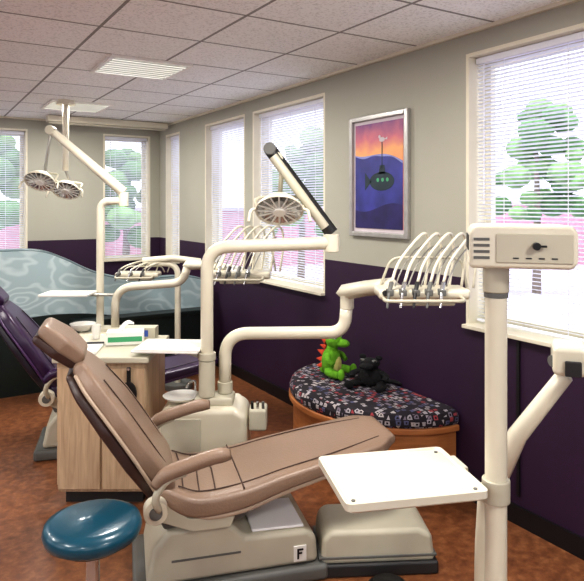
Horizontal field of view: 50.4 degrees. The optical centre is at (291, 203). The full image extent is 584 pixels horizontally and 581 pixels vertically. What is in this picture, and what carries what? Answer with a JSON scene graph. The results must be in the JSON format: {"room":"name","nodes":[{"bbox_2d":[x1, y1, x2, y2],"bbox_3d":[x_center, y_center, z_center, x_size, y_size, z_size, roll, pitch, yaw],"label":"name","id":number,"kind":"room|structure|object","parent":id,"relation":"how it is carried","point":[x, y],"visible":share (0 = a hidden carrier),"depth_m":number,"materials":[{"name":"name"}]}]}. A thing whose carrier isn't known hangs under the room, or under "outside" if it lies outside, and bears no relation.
{"room":"dental clinic","nodes":[
{"label":"dental clinic","id":0,"kind":"room"},
{"bbox_2d":[0,118,158,275],"bbox_3d":[-4.395,0.350,6.524,6.150,2.700,0.200,0,0,-32],"label":"wall","id":1,"kind":"structure","parent":0,"point":[65,228],"depth_m":7.50,"materials":[{"name":"paint"}]},
{"bbox_2d":[0,130,23,134],"bbox_3d":[-3.481,-0.828,7.052,0.804,0.036,0.040,0,0,-32],"label":"blind headrail","id":2,"kind":"object","parent":1,"relation":"attached to","point":[1,131],"depth_m":7.18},
{"bbox_2d":[0,135,23,248],"bbox_3d":[-3.481,-0.072,7.051,0.804,1.451,0.023,0,0,-32],"label":"blind slats","id":3,"kind":"object","parent":1,"relation":"attached to","point":[1,137],"visible":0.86,"depth_m":7.20,"materials":[{"name":"plastic"}]},
{"bbox_2d":[5,134,5,248],"bbox_3d":[-3.303,-0.077,7.145,0.004,1.491,0.002,0,0,-32],"label":"ladder tape","id":4,"kind":"object","parent":3,"relation":"hanging from","point":[5,134],"visible":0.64,"depth_m":7.14,"materials":[{"name":"fabric"}]},
{"bbox_2d":[0,128,25,131],"bbox_3d":[-3.497,-0.859,7.077,0.816,0.022,0.200,0,0,-32],"label":"window frame","id":5,"kind":"structure","parent":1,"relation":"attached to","point":[4,129],"depth_m":7.15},
{"bbox_2d":[19,135,23,247],"bbox_3d":[-3.198,-0.077,7.332,0.040,1.541,0.040,0,0,-32],"label":"stile","id":6,"kind":"object","parent":1,"relation":"attached to","point":[20,241],"visible":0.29,"depth_m":7.32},
{"bbox_2d":[0,116,45,120],"bbox_3d":[-4.277,-0.990,6.466,5.890,0.020,0.024,0,0,-32],"label":"trim","id":7,"kind":"structure","parent":1,"relation":"attached to","point":[0,116],"depth_m":7.17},
{"bbox_2d":[24,129,27,248],"bbox_3d":[-3.140,-0.077,7.297,0.022,1.583,0.200,0,0,-32],"label":"window frame","id":8,"kind":"structure","parent":1,"relation":"attached to","point":[26,131],"depth_m":7.21,"materials":[{"name":"wood"}]},
{"bbox_2d":[103,134,104,259],"bbox_3d":[-2.380,-0.077,7.764,0.022,1.583,0.200,0,0,-32],"label":"window frame","id":9,"kind":"structure","parent":1,"relation":"attached to","point":[103,134],"depth_m":7.68,"materials":[{"name":"wood"}]},
{"bbox_2d":[104,257,142,261],"bbox_3d":[-2.123,0.704,7.898,0.596,0.022,0.240,0,0,-32],"label":"sill","id":10,"kind":"structure","parent":1,"relation":"attached to","point":[136,258],"depth_m":7.80,"materials":[{"name":"wood"}]},
{"bbox_2d":[105,255,141,258],"bbox_3d":[-2.165,0.673,7.967,0.476,0.040,0.040,0,0,-32],"label":"rail","id":11,"kind":"object","parent":10,"relation":"on","point":[120,255],"visible":0.5,"depth_m":7.95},
{"bbox_2d":[105,140,146,255],"bbox_3d":[-2.118,-0.072,7.890,0.544,1.451,0.023,0,0,-32],"label":"blind slats","id":12,"kind":"object","parent":1,"relation":"attached to","point":[105,140],"visible":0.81,"depth_m":7.90,"materials":[{"name":"plastic"}]},
{"bbox_2d":[110,140,110,196],"bbox_3d":[-2.275,-0.399,7.758,0.008,0.802,0.008,0,0,-32],"label":"tilt wand","id":13,"kind":"object","parent":12,"relation":"hanging from","point":[110,140],"visible":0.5,"depth_m":7.76,"materials":[{"name":"plastic"}]},
{"bbox_2d":[105,255,146,257],"bbox_3d":[-2.118,0.673,7.890,0.544,0.014,0.026,0,0,-32],"label":"rail","id":14,"kind":"object","parent":12,"relation":"attached to","point":[143,255],"depth_m":7.88,"materials":[{"name":"plastic"}]},
{"bbox_2d":[136,141,136,255],"bbox_3d":[-1.995,-0.077,7.949,0.004,1.491,0.002,0,0,-32],"label":"ladder tape","id":15,"kind":"object","parent":12,"relation":"hanging from","point":[136,141],"visible":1,"depth_m":7.95,"materials":[{"name":"fabric"}]},
{"bbox_2d":[105,136,146,141],"bbox_3d":[-2.118,-0.828,7.890,0.544,0.036,0.040,0,0,-32],"label":"blind headrail","id":16,"kind":"object","parent":1,"relation":"attached to","point":[106,137],"depth_m":7.87,"materials":[{"name":"metal"}]},
{"bbox_2d":[105,134,148,138],"bbox_3d":[-2.134,-0.859,7.915,0.556,0.022,0.200,0,0,-32],"label":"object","id":17,"kind":"object","parent":1,"relation":"attached to","point":[110,135],"visible":0.64,"depth_m":7.83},
{"bbox_2d":[141,141,144,255],"bbox_3d":[-1.946,-0.077,8.102,0.040,1.541,0.040,0,0,-32],"label":"stile","id":18,"kind":"object","parent":1,"relation":"attached to","point":[142,141],"visible":0.36,"depth_m":8.08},
{"bbox_2d":[145,137,149,256],"bbox_3d":[-1.888,-0.077,8.067,0.022,1.583,0.200,0,0,-32],"label":"window frame","id":19,"kind":"structure","parent":1,"relation":"attached to","point":[147,145],"depth_m":8.01,"materials":[{"name":"wood"}]},
{"bbox_2d":[0,0,561,122],"bbox_3d":[-1.753,-1.050,2.420,6.450,0.100,10.060,0,0,-32],"label":"ceiling","id":20,"kind":"structure","parent":0,"point":[237,50],"depth_m":3.79,"materials":[{"name":"tile"}]},
{"bbox_2d":[45,99,83,199],"bbox_3d":[-2.170,-0.521,5.966,0.357,0.959,0.249,0,0,0],"label":"light","id":21,"kind":"object","parent":20,"relation":"hanging from","point":[67,189],"depth_m":5.97,"materials":[{"name":"metal"}]},
{"bbox_2d":[41,99,112,112],"bbox_3d":[-2.188,-0.990,6.286,0.578,0.018,0.578,0,0,-32],"label":"light","id":22,"kind":"object","parent":20,"relation":"in","point":[81,106],"depth_m":6.26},
{"bbox_2d":[46,115,167,130],"bbox_3d":[-2.148,-0.950,7.308,1.400,0.090,0.120,0,0,-32],"label":"track","id":23,"kind":"object","parent":20,"relation":"attached to","point":[51,119],"depth_m":7.25,"materials":[{"name":"metal"}]},
{"bbox_2d":[90,54,192,79],"bbox_3d":[-1.103,-0.990,4.522,0.578,0.018,0.578,0,0,-32],"label":"light","id":24,"kind":"object","parent":20,"relation":"in","point":[114,64],"depth_m":4.47,"materials":[{"name":"plastic"}]},
{"bbox_2d":[259,98,322,117],"bbox_3d":[0.002,-0.828,5.379,0.040,0.036,1.144,0,0,-32],"label":"blind headrail","id":25,"kind":"object","parent":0,"point":[319,101],"depth_m":5.35,"materials":[{"name":"plastic"}]},
{"bbox_2d":[0,365,583,580],"bbox_3d":[-1.753,1.750,2.420,6.450,0.100,10.060,0,0,-32],"label":"floor","id":26,"kind":"structure","parent":0,"point":[30,495],"depth_m":3.32,"materials":[{"name":"orange plastic"}]},
{"bbox_2d":[0,286,57,461],"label":"dental chair","id":27,"kind":"object","parent":26,"relation":"on","point":[19,327],"depth_m":4.09,"materials":[{"name":"leather"}]},
{"bbox_2d":[0,286,8,304],"bbox_3d":[-2.050,0.601,4.235,0.192,0.171,0.280,0,0,-15],"label":"cushion","id":28,"kind":"object","parent":27,"relation":"on","point":[4,297],"depth_m":4.24,"materials":[{"name":"purple leather"}]},
{"bbox_2d":[0,300,56,386],"bbox_3d":[-1.800,0.958,4.303,0.428,0.564,0.540,0,0,-15],"label":"backrest cushion","id":29,"kind":"object","parent":27,"relation":"on","point":[18,329],"depth_m":4.07,"materials":[{"name":"purple leather"}]},
{"bbox_2d":[41,499,141,580],"bbox_3d":[-0.744,1.434,2.339,0.472,0.532,0.452,0,0,0],"label":"stool","id":30,"kind":"object","parent":26,"relation":"on","point":[91,531],"visible":1,"depth_m":2.25,"materials":[{"name":"blue leather"}]},
{"bbox_2d":[69,321,120,337],"bbox_3d":[-1.600,1.355,5.250,0.559,0.690,0.300,0,0,0],"label":"console","id":31,"kind":"object","parent":26,"relation":"on","point":[84,327],"visible":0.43,"depth_m":5.20,"materials":[{"name":"grey plastic"}]},
{"bbox_2d":[18,125,128,325],"bbox_3d":[-1.849,0.184,5.242,0.903,1.709,0.232,0,0,0],"label":"light","id":32,"kind":"object","parent":31,"relation":"on","point":[39,180],"visible":1,"depth_m":5.27,"materials":[{"name":"beige metal"}]},
{"bbox_2d":[69,321,95,331],"bbox_3d":[-1.770,1.040,5.250,0.220,0.060,0.220,0,0,0],"label":"bowl","id":33,"kind":"object","parent":31,"relation":"on","point":[81,326],"depth_m":5.22,"materials":[{"name":"ceramic"}]},
{"bbox_2d":[38,225,283,326],"bbox_3d":[-1.085,0.603,4.996,2.027,0.873,0.539,0,0,18],"label":"instrument delivery arm","id":34,"kind":"object","parent":31,"relation":"on","point":[250,275],"visible":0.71,"depth_m":4.87,"materials":[{"name":"beige plastic"}]},
{"bbox_2d":[38,290,113,296],"bbox_3d":[-1.804,0.759,5.184,0.604,0.048,0.426,0,0,-32],"label":"tray","id":35,"kind":"object","parent":34,"relation":"on","point":[52,293],"depth_m":5.15,"materials":[{"name":"white plastic"}]},
{"bbox_2d":[0,248,200,398],"bbox_3d":[-2.522,1.048,5.516,3.889,1.304,0.140,0,0,-32],"label":"wall","id":36,"kind":"structure","parent":26,"relation":"on","point":[25,274],"depth_m":5.66,"materials":[{"name":"paint"}]},
{"bbox_2d":[52,335,168,501],"bbox_3d":[-1.073,1.277,3.748,0.547,0.846,0.605,0,0,0],"label":"base cabinet","id":37,"kind":"object","parent":26,"relation":"on","point":[87,470],"visible":0.53,"depth_m":3.47,"materials":[{"name":"brown wood"}]},
{"bbox_2d":[52,335,168,362],"bbox_3d":[-1.070,0.872,3.750,0.540,0.035,0.600,0,0,0],"label":"countertop","id":38,"kind":"structure","parent":37,"relation":"on","point":[116,353],"depth_m":3.54,"materials":[{"name":"beige plastic"}]},
{"bbox_2d":[87,341,103,353],"bbox_3d":[-1.200,0.841,3.620,0.162,0.026,0.220,0,0,-6],"label":"paper pad","id":39,"kind":"object","parent":38,"relation":"on","point":[93,347],"visible":0.51,"depth_m":3.64,"materials":[{"name":"white paper"}]},
{"bbox_2d":[91,323,100,338],"bbox_3d":[-1.240,0.808,3.930,0.060,0.090,0.060,0,0,-32],"label":"cups","id":40,"kind":"object","parent":38,"relation":"on","point":[96,328],"visible":1,"depth_m":3.91,"materials":[{"name":"white plastic"}]},
{"bbox_2d":[106,320,143,345],"bbox_3d":[-1.020,0.782,3.799,0.220,0.141,0.112,0,0,-11],"label":"tissue box","id":41,"kind":"object","parent":38,"relation":"on","point":[121,336],"visible":0.97,"depth_m":3.75,"materials":[{"name":"white cardboard"}]},
{"bbox_2d":[124,325,157,338],"bbox_3d":[-0.980,0.818,3.969,0.230,0.070,0.102,0,0,0],"label":"glove box","id":42,"kind":"object","parent":38,"relation":"on","point":[150,331],"visible":0.57,"depth_m":3.93,"materials":[{"name":"beige cardboard"}]},
{"bbox_2d":[125,367,136,397],"bbox_3d":[-0.910,1.020,3.458,0.090,0.220,0.027,0,0,0],"label":"mirror","id":43,"kind":"object","parent":37,"relation":"attached to","point":[128,383],"visible":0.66,"depth_m":3.45,"materials":[{"name":"black plastic"}]},
{"bbox_2d":[75,314,200,355],"bbox_3d":[-1.458,1.400,5.995,1.240,0.600,0.160,0,0,-32],"label":"base cabinet","id":44,"kind":"object","parent":26,"relation":"on","point":[190,324],"visible":0.02,"depth_m":6.09,"materials":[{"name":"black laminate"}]},
{"bbox_2d":[70,307,200,322],"bbox_3d":[-1.452,1.080,5.987,1.300,0.040,0.180,0,0,-32],"label":"ledge","id":45,"kind":"object","parent":44,"relation":"on","point":[194,310],"visible":0.55,"depth_m":5.95,"materials":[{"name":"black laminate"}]},
{"bbox_2d":[114,255,200,390],"bbox_3d":[-1.231,1.084,5.727,0.783,1.232,0.285,0,0,-7],"label":"instrument delivery arm","id":46,"kind":"object","parent":26,"relation":"on","point":[168,261],"visible":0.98,"depth_m":5.71,"materials":[{"name":"grey plastic"}]},
{"bbox_2d":[165,354,198,383],"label":"dental chair","id":47,"kind":"object","parent":26,"relation":"on","point":[177,366],"depth_m":4.38,"materials":[{"name":"purple leather"}]},
{"bbox_2d":[32,317,394,580],"bbox_3d":[-0.327,1.108,2.928,1.650,1.184,0.732,0,0,-15],"label":"dental chair","id":48,"kind":"object","parent":26,"relation":"on","point":[231,512],"visible":0.96,"depth_m":2.73,"materials":[{"name":"brown leather"}]},
{"bbox_2d":[38,317,87,362],"bbox_3d":[-1.010,0.601,2.745,0.192,0.171,0.280,0,0,-15],"label":"cushion","id":49,"kind":"object","parent":48,"relation":"on","point":[58,340],"depth_m":2.63,"materials":[{"name":"brown leather"}]},
{"bbox_2d":[73,350,174,489],"bbox_3d":[-0.760,0.958,2.813,0.428,0.564,0.540,0,0,-15],"label":"backrest cushion","id":50,"kind":"object","parent":48,"relation":"on","point":[109,405],"depth_m":2.59,"materials":[{"name":"brown leather"}]},
{"bbox_2d":[159,380,267,452],"bbox_3d":[-0.448,1.367,3.559,0.615,0.667,0.321,0,0,0],"label":"dental cuspidor unit","id":51,"kind":"object","parent":26,"relation":"on","point":[230,419],"visible":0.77,"depth_m":3.41,"materials":[{"name":"grey plastic"}]},
{"bbox_2d":[162,389,197,402],"bbox_3d":[-0.635,1.111,3.570,0.220,0.027,0.220,0,0,0],"label":"bowl","id":52,"kind":"object","parent":51,"relation":"on","point":[182,395],"depth_m":3.59,"materials":[{"name":"ceramic"}]},
{"bbox_2d":[199,142,338,397],"bbox_3d":[-0.130,0.371,3.455,0.793,1.428,0.228,0,0,0],"label":"light","id":53,"kind":"object","parent":51,"relation":"on","point":[279,208],"visible":0.96,"depth_m":3.47,"materials":[{"name":"beige metal"}]},
{"bbox_2d":[131,339,215,361],"bbox_3d":[-0.657,0.844,3.597,0.466,0.068,0.320,0,0,4],"label":"tray","id":54,"kind":"object","parent":53,"relation":"attached to","point":[192,347],"visible":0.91,"depth_m":3.52,"materials":[{"name":"white plastic"}]},
{"bbox_2d":[217,232,477,393],"bbox_3d":[0.248,0.613,3.341,1.404,0.942,0.511,0,0,32],"label":"instrument delivery arm","id":55,"kind":"object","parent":51,"relation":"on","point":[389,290],"visible":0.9,"depth_m":3.18,"materials":[{"name":"beige plastic"}]},
{"bbox_2d":[289,362,458,455],"bbox_3d":[0.354,1.448,4.057,0.610,0.503,1.399,0,0,-32],"label":"bench","id":56,"kind":"object","parent":26,"relation":"on","point":[415,420],"visible":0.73,"depth_m":3.74,"materials":[{"name":"multicoloured fabric"}]},
{"bbox_2d":[317,325,356,380],"bbox_3d":[0.291,1.018,4.327,0.308,0.349,0.247,0,0,44],"label":"dragon","id":57,"kind":"object","parent":56,"relation":"on","point":[331,365],"visible":0.82,"depth_m":4.27,"materials":[{"name":"green fabric"}]},
{"bbox_2d":[344,354,401,392],"bbox_3d":[0.533,1.091,4.057,0.322,0.204,0.278,0,0,28],"label":"cat","id":58,"kind":"object","parent":56,"relation":"on","point":[369,374],"visible":1,"depth_m":4.02},
{"bbox_2d":[313,504,437,577],"bbox_3d":[0.385,1.597,2.980,0.560,0.205,0.310,0,0,-4],"label":"junction box","id":59,"kind":"object","parent":26,"relation":"on","point":[394,541],"visible":0.88,"depth_m":2.85,"materials":[{"name":"grey plastic"}]},
{"bbox_2d":[313,532,437,577],"bbox_3d":[0.385,1.670,2.980,0.560,0.060,0.310,0,0,-4],"label":"base","id":60,"kind":"object","parent":59,"relation":"on","point":[340,568],"depth_m":2.83,"materials":[{"name":"grey plastic"}]},
{"bbox_2d":[369,573,404,580],"bbox_3d":[0.420,1.669,2.700,0.210,0.062,0.210,0,0,-8],"label":"foot pedal","id":61,"kind":"object","parent":26,"relation":"on","point":[383,576],"visible":1,"depth_m":2.72,"materials":[{"name":"grey plastic"}]},
{"bbox_2d":[319,223,577,580],"bbox_3d":[0.482,0.882,1.907,0.786,1.636,0.513,0,0,0],"label":"tray stand","id":62,"kind":"object","parent":26,"relation":"on","point":[427,476],"visible":1,"depth_m":1.87,"materials":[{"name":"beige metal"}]},
{"bbox_2d":[319,447,509,512],"bbox_3d":[0.337,0.875,1.951,0.521,0.070,0.473,0,0,-32],"label":"tray","id":63,"kind":"object","parent":62,"relation":"on","point":[427,476],"depth_m":1.90,"materials":[{"name":"white plastic"}]},
{"bbox_2d":[474,238,489,240],"bbox_3d":[0.557,0.103,1.821,0.045,0.008,0.004,0,0,14],"label":"vent","id":64,"kind":"object","parent":62,"relation":"attached to","point":[475,239],"depth_m":1.82,"materials":[{"name":"grey plastic"}]},
{"bbox_2d":[474,244,489,246],"bbox_3d":[0.557,0.121,1.821,0.045,0.008,0.004,0,0,14],"label":"vent","id":65,"kind":"object","parent":62,"relation":"attached to","point":[475,245],"depth_m":1.82,"materials":[{"name":"grey plastic"}]},
{"bbox_2d":[474,250,489,252],"bbox_3d":[0.557,0.139,1.821,0.045,0.008,0.004,0,0,14],"label":"vent","id":66,"kind":"object","parent":62,"relation":"attached to","point":[475,251],"depth_m":1.82,"materials":[{"name":"grey plastic"}]},
{"bbox_2d":[474,256,489,258],"bbox_3d":[0.557,0.157,1.821,0.045,0.008,0.004,0,0,14],"label":"vent","id":67,"kind":"object","parent":62,"relation":"attached to","point":[475,257],"depth_m":1.82,"materials":[{"name":"grey plastic"}]},
{"bbox_2d":[474,339,583,580],"bbox_3d":[0.826,1.083,2.344,0.649,1.235,0.420,0,0,42],"label":"support arm","id":68,"kind":"object","parent":26,"relation":"on","point":[566,359],"visible":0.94,"depth_m":2.13,"materials":[{"name":"beige plastic"}]},
{"bbox_2d":[159,0,583,536],"bbox_3d":[0.866,0.350,4.032,0.200,2.700,9.960,0,0,-32],"label":"wall","id":69,"kind":"structure","parent":0,"point":[428,351],"depth_m":3.96,"materials":[{"name":"paint"}]},
{"bbox_2d":[166,137,176,254],"bbox_3d":[-1.507,-0.077,7.889,0.200,1.583,0.022,0,0,-32],"label":"window frame","id":70,"kind":"structure","parent":69,"relation":"attached to","point":[169,250],"depth_m":7.85,"materials":[{"name":"wood"}]},
{"bbox_2d":[166,132,178,136],"bbox_3d":[-1.387,-0.859,7.694,0.200,0.022,0.436,0,0,-32],"label":"window frame","id":71,"kind":"structure","parent":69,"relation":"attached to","point":[176,133],"depth_m":7.68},
{"bbox_2d":[170,135,178,139],"bbox_3d":[-1.413,-0.828,7.678,0.040,0.036,0.424,0,0,-32],"label":"blind headrail","id":72,"kind":"object","parent":69,"relation":"attached to","point":[174,137],"depth_m":7.72,"materials":[{"name":"plastic"}]},
{"bbox_2d":[171,139,178,254],"bbox_3d":[-1.413,-0.072,7.678,0.021,1.454,0.424,0,0,-32],"label":"blind slats","id":73,"kind":"object","parent":69,"relation":"attached to","point":[174,143],"visible":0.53,"depth_m":7.75,"materials":[{"name":"plastic"}]},
{"bbox_2d":[171,140,171,203],"bbox_3d":[-1.513,-0.399,7.783,0.008,0.802,0.008,0,0,-32],"label":"tilt wand","id":74,"kind":"object","parent":73,"relation":"hanging from","point":[171,140],"visible":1,"depth_m":7.78,"materials":[{"name":"plastic"}]},
{"bbox_2d":[177,142,178,253],"bbox_3d":[-1.440,-0.077,7.894,0.040,1.541,0.040,0,0,-32],"label":"stile","id":75,"kind":"object","parent":69,"relation":"attached to","point":[178,142],"visible":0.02,"depth_m":7.88,"materials":[{"name":"wood"}]},
{"bbox_2d":[179,132,179,255],"bbox_3d":[-1.267,-0.077,7.499,0.200,1.583,0.022,0,0,-32],"label":"window frame","id":76,"kind":"structure","parent":69,"relation":"attached to","point":[179,132],"depth_m":7.44,"materials":[{"name":"wood"}]},
{"bbox_2d":[205,125,217,260],"bbox_3d":[-0.863,-0.077,6.841,0.200,1.583,0.022,0,0,-32],"label":"window frame","id":77,"kind":"structure","parent":69,"relation":"attached to","point":[209,209],"depth_m":6.80,"materials":[{"name":"wood"}]},
{"bbox_2d":[218,132,221,261],"bbox_3d":[-0.795,-0.077,6.846,0.040,1.541,0.040,0,0,-32],"label":"stile","id":78,"kind":"object","parent":69,"relation":"attached to","point":[221,132],"visible":0.02,"depth_m":6.83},
{"bbox_2d":[206,114,243,126],"bbox_3d":[-0.620,-0.859,6.446,0.200,0.022,0.906,0,0,-32],"label":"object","id":79,"kind":"object","parent":69,"relation":"attached to","point":[239,116],"visible":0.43,"depth_m":6.38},
{"bbox_2d":[210,118,243,129],"bbox_3d":[-0.645,-0.828,6.430,0.040,0.036,0.894,0,0,-32],"label":"blind headrail","id":80,"kind":"object","parent":69,"relation":"attached to","point":[240,121],"depth_m":6.42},
{"bbox_2d":[211,123,243,268],"bbox_3d":[-0.645,-0.072,6.430,0.021,1.454,0.894,0,0,-32],"label":"blind slats","id":81,"kind":"object","parent":69,"relation":"attached to","point":[226,193],"visible":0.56,"depth_m":6.46,"materials":[{"name":"plastic"}]},
{"bbox_2d":[219,128,219,262],"bbox_3d":[-0.774,-0.077,6.614,0.002,1.491,0.004,0,0,-32],"label":"ladder tape","id":82,"kind":"object","parent":81,"relation":"hanging from","point":[219,128],"visible":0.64,"depth_m":6.61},
{"bbox_2d":[244,114,244,268],"bbox_3d":[-0.376,-0.077,6.051,0.200,1.583,0.022,0,0,-32],"label":"window frame","id":83,"kind":"structure","parent":69,"relation":"attached to","point":[244,114],"depth_m":6.00,"materials":[{"name":"wood"}]},
{"bbox_2d":[253,112,266,268],"bbox_3d":[-0.281,-0.077,5.896,0.200,1.583,0.022,0,0,-32],"label":"window frame","id":84,"kind":"structure","parent":69,"relation":"attached to","point":[256,120],"depth_m":5.86,"materials":[{"name":"wood"}]},
{"bbox_2d":[254,93,322,113],"bbox_3d":[0.028,-0.859,5.394,0.200,0.022,1.156,0,0,-32],"label":"window frame","id":85,"kind":"structure","parent":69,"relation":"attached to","point":[318,96],"depth_m":5.28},
{"bbox_2d":[267,104,320,268],"bbox_3d":[0.068,-0.077,5.443,0.040,1.541,1.116,0,0,-32],"label":"window","id":86,"kind":"structure","parent":85,"relation":"attached to","point":[320,104],"depth_m":5.88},
{"bbox_2d":[260,104,322,284],"bbox_3d":[0.002,-0.072,5.379,0.021,1.454,1.144,0,0,-32],"label":"blind slats","id":87,"kind":"object","parent":86,"relation":"attached to","point":[279,117],"visible":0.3,"depth_m":5.30,"materials":[{"name":"white plastic"}]},
{"bbox_2d":[261,118,261,195],"bbox_3d":[-0.287,-0.399,5.790,0.008,0.802,0.008,0,0,-32],"label":"tilt wand","id":88,"kind":"object","parent":87,"relation":"hanging from","point":[261,118],"visible":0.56,"depth_m":5.79,"materials":[{"name":"plastic"}]},
{"bbox_2d":[270,276,322,288],"bbox_3d":[0.002,0.673,5.379,0.026,0.014,1.144,0,0,-32],"label":"rail","id":89,"kind":"object","parent":87,"relation":"attached to","point":[291,281],"depth_m":5.28,"materials":[{"name":"plastic"}]},
{"bbox_2d":[315,104,315,285],"bbox_3d":[0.190,-0.077,5.046,0.002,1.491,0.004,0,0,-32],"label":"ladder tape","id":90,"kind":"object","parent":87,"relation":"hanging from","point":[315,104],"visible":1,"depth_m":5.04,"materials":[{"name":"fabric"}]},
{"bbox_2d":[260,278,324,295],"bbox_3d":[0.011,0.704,5.384,0.240,0.022,1.196,0,0,-32],"label":"sill","id":91,"kind":"structure","parent":69,"relation":"attached to","point":[298,287],"depth_m":5.21,"materials":[{"name":"wood"}]},
{"bbox_2d":[271,273,322,286],"bbox_3d":[0.079,0.673,5.426,0.040,0.040,1.076,0,0,-32],"label":"rail","id":92,"kind":"object","parent":91,"relation":"on","point":[271,273],"visible":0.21,"depth_m":5.44,"materials":[{"name":"plastic"}]},
{"bbox_2d":[323,93,324,292],"bbox_3d":[0.336,-0.077,4.893,0.200,1.583,0.022,0,0,-32],"label":"window frame","id":93,"kind":"structure","parent":69,"relation":"attached to","point":[323,93],"depth_m":4.85,"materials":[{"name":"wood"}]},
{"bbox_2d":[168,0,580,125],"bbox_3d":[0.771,-0.990,3.973,0.024,0.020,9.560,0,0,-32],"label":"trim","id":94,"kind":"structure","parent":69,"relation":"attached to","point":[563,2],"depth_m":3.96,"materials":[{"name":"wood"}]},
{"bbox_2d":[349,108,410,239],"bbox_3d":[0.590,-0.195,4.259,0.032,0.850,0.625,0,0,-32],"label":"framed painting","id":95,"kind":"object","parent":69,"relation":"attached to","point":[379,143],"visible":1,"depth_m":4.23,"materials":[{"name":"paper"}]},
{"bbox_2d":[215,356,583,559],"bbox_3d":[0.774,1.650,3.975,0.016,0.100,9.560,0,0,-32],"label":"baseboard","id":96,"kind":"structure","parent":69,"relation":"attached to","point":[573,543],"depth_m":3.21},
{"bbox_2d":[466,54,485,323],"bbox_3d":[1.102,-0.077,3.647,0.200,1.583,0.022,0,0,-32],"label":"window frame","id":97,"kind":"structure","parent":69,"relation":"attached to","point":[472,304],"depth_m":3.60,"materials":[{"name":"wood"}]},
{"bbox_2d":[462,322,567,347],"bbox_3d":[1.404,0.704,3.118,0.240,0.022,1.236,0,0,-32],"label":"sill","id":98,"kind":"structure","parent":69,"relation":"attached to","point":[512,333],"depth_m":3.28,"materials":[{"name":"wood"}]},
{"bbox_2d":[507,317,583,338],"bbox_3d":[1.472,0.673,3.160,0.040,0.040,1.116,0,0,-32],"label":"rail","id":99,"kind":"object","parent":98,"relation":"on","point":[529,323],"visible":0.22,"depth_m":3.32,"materials":[{"name":"plastic"}]},
{"bbox_2d":[516,341,520,496],"bbox_3d":[1.200,1.140,3.286,0.012,0.820,0.018,0,0,-32],"label":"trim","id":100,"kind":"structure","parent":69,"relation":"attached to","point":[518,344],"depth_m":3.28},
{"bbox_2d":[469,23,583,58],"bbox_3d":[1.421,-0.859,3.129,0.200,0.022,1.196,0,0,-32],"label":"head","id":101,"kind":"object","parent":69,"relation":"attached to","point":[577,28],"visible":0.5,"depth_m":3.25},
{"bbox_2d":[486,40,583,222],"bbox_3d":[1.462,-0.077,3.177,0.040,1.541,1.156,0,0,-32],"label":"window","id":102,"kind":"structure","parent":101,"relation":"attached to","point":[583,40],"depth_m":3.63,"materials":[{"name":"plastic"}]},
{"bbox_2d":[477,41,583,335],"bbox_3d":[1.396,-0.072,3.113,0.024,1.449,1.184,0,0,-32],"label":"blind slats","id":103,"kind":"object","parent":102,"relation":"attached to","point":[579,43],"visible":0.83,"depth_m":3.27,"materials":[{"name":"white plastic"}]},
{"bbox_2d":[483,64,484,203],"bbox_3d":[1.097,-0.399,3.542,0.008,0.802,0.008,0,0,-32],"label":"tilt wand","id":104,"kind":"object","parent":103,"relation":"hanging from","point":[483,64],"visible":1,"depth_m":3.54,"materials":[{"name":"plastic"}]},
{"bbox_2d":[477,318,583,341],"bbox_3d":[1.396,0.673,3.113,0.026,0.014,1.184,0,0,-32],"label":"rail","id":105,"kind":"object","parent":103,"relation":"attached to","point":[478,319],"depth_m":3.24,"materials":[{"name":"wood"}]},
{"bbox_2d":[568,42,568,336],"bbox_3d":[1.384,-0.077,3.106,0.002,1.491,0.004,0,0,-32],"label":"ladder tape","id":106,"kind":"object","parent":103,"relation":"hanging from","point":[568,42],"visible":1,"depth_m":3.10,"materials":[{"name":"fabric"}]},
{"bbox_2d":[476,31,583,64],"bbox_3d":[1.396,-0.828,3.113,0.040,0.036,1.184,0,0,-32],"label":"blind headrail","id":107,"kind":"object","parent":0,"point":[576,37],"depth_m":3.28,"materials":[{"name":"metal"}]},
{"label":"outside","id":108,"kind":"structure","parent":0,"visible":0},
{"bbox_2d":[272,264,583,331],"bbox_3d":[2.622,2.060,11.006,80.000,0.100,80.000,0,0,-32],"label":"ground","id":109,"kind":"structure","parent":108,"point":[522,301],"depth_m":13.47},
{"bbox_2d":[0,136,18,229],"bbox_3d":[-5.718,0.237,11.840,2.190,3.554,2.580,0,0,-32],"label":"tree","id":110,"kind":"object","parent":109,"relation":"on","point":[13,219],"visible":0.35,"depth_m":11.64,"materials":[{"name":"green plant"}]},
{"bbox_2d":[105,149,140,254],"bbox_3d":[-3.746,0.379,13.571,1.995,3.270,2.041,0,0,-38],"label":"tree","id":111,"kind":"object","parent":109,"relation":"on","point":[121,149],"visible":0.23,"depth_m":13.05,"materials":[{"name":"green plant"}]},
{"bbox_2d":[0,211,322,266],"bbox_3d":[-6.615,1.110,16.477,24.000,1.800,0.400,0,0,-32],"label":"facade","id":112,"kind":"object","parent":109,"relation":"on","point":[17,231],"visible":0.02,"depth_m":19.20,"materials":[{"name":"brick"}]},
{"bbox_2d":[135,207,322,210],"bbox_3d":[-6.615,0.160,16.477,24.200,0.100,0.500,0,0,-32],"label":"coping","id":113,"kind":"object","parent":112,"relation":"on","point":[222,207],"visible":0.02,"depth_m":19.25},
{"bbox_2d":[272,127,322,277],"bbox_3d":[0.271,0.092,15.000,2.501,3.844,2.113,0,0,-8],"label":"tree","id":114,"kind":"object","parent":109,"relation":"on","point":[311,127],"visible":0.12,"depth_m":14.45,"materials":[{"name":"green plant"}]},
{"bbox_2d":[496,99,583,293],"bbox_3d":[5.510,-0.192,13.902,2.251,4.410,2.158,0,0,1],"label":"tree","id":115,"kind":"object","parent":109,"relation":"on","point":[580,141],"visible":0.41,"depth_m":13.69,"materials":[{"name":"green plant"}]},
{"bbox_2d":[496,201,583,264],"bbox_3d":[11.369,0.950,18.735,1.100,2.120,44.200,0,0,-32],"label":"brick building","id":116,"kind":"structure","parent":109,"relation":"on","point":[512,202],"depth_m":21.18,"materials":[{"name":"brick"}]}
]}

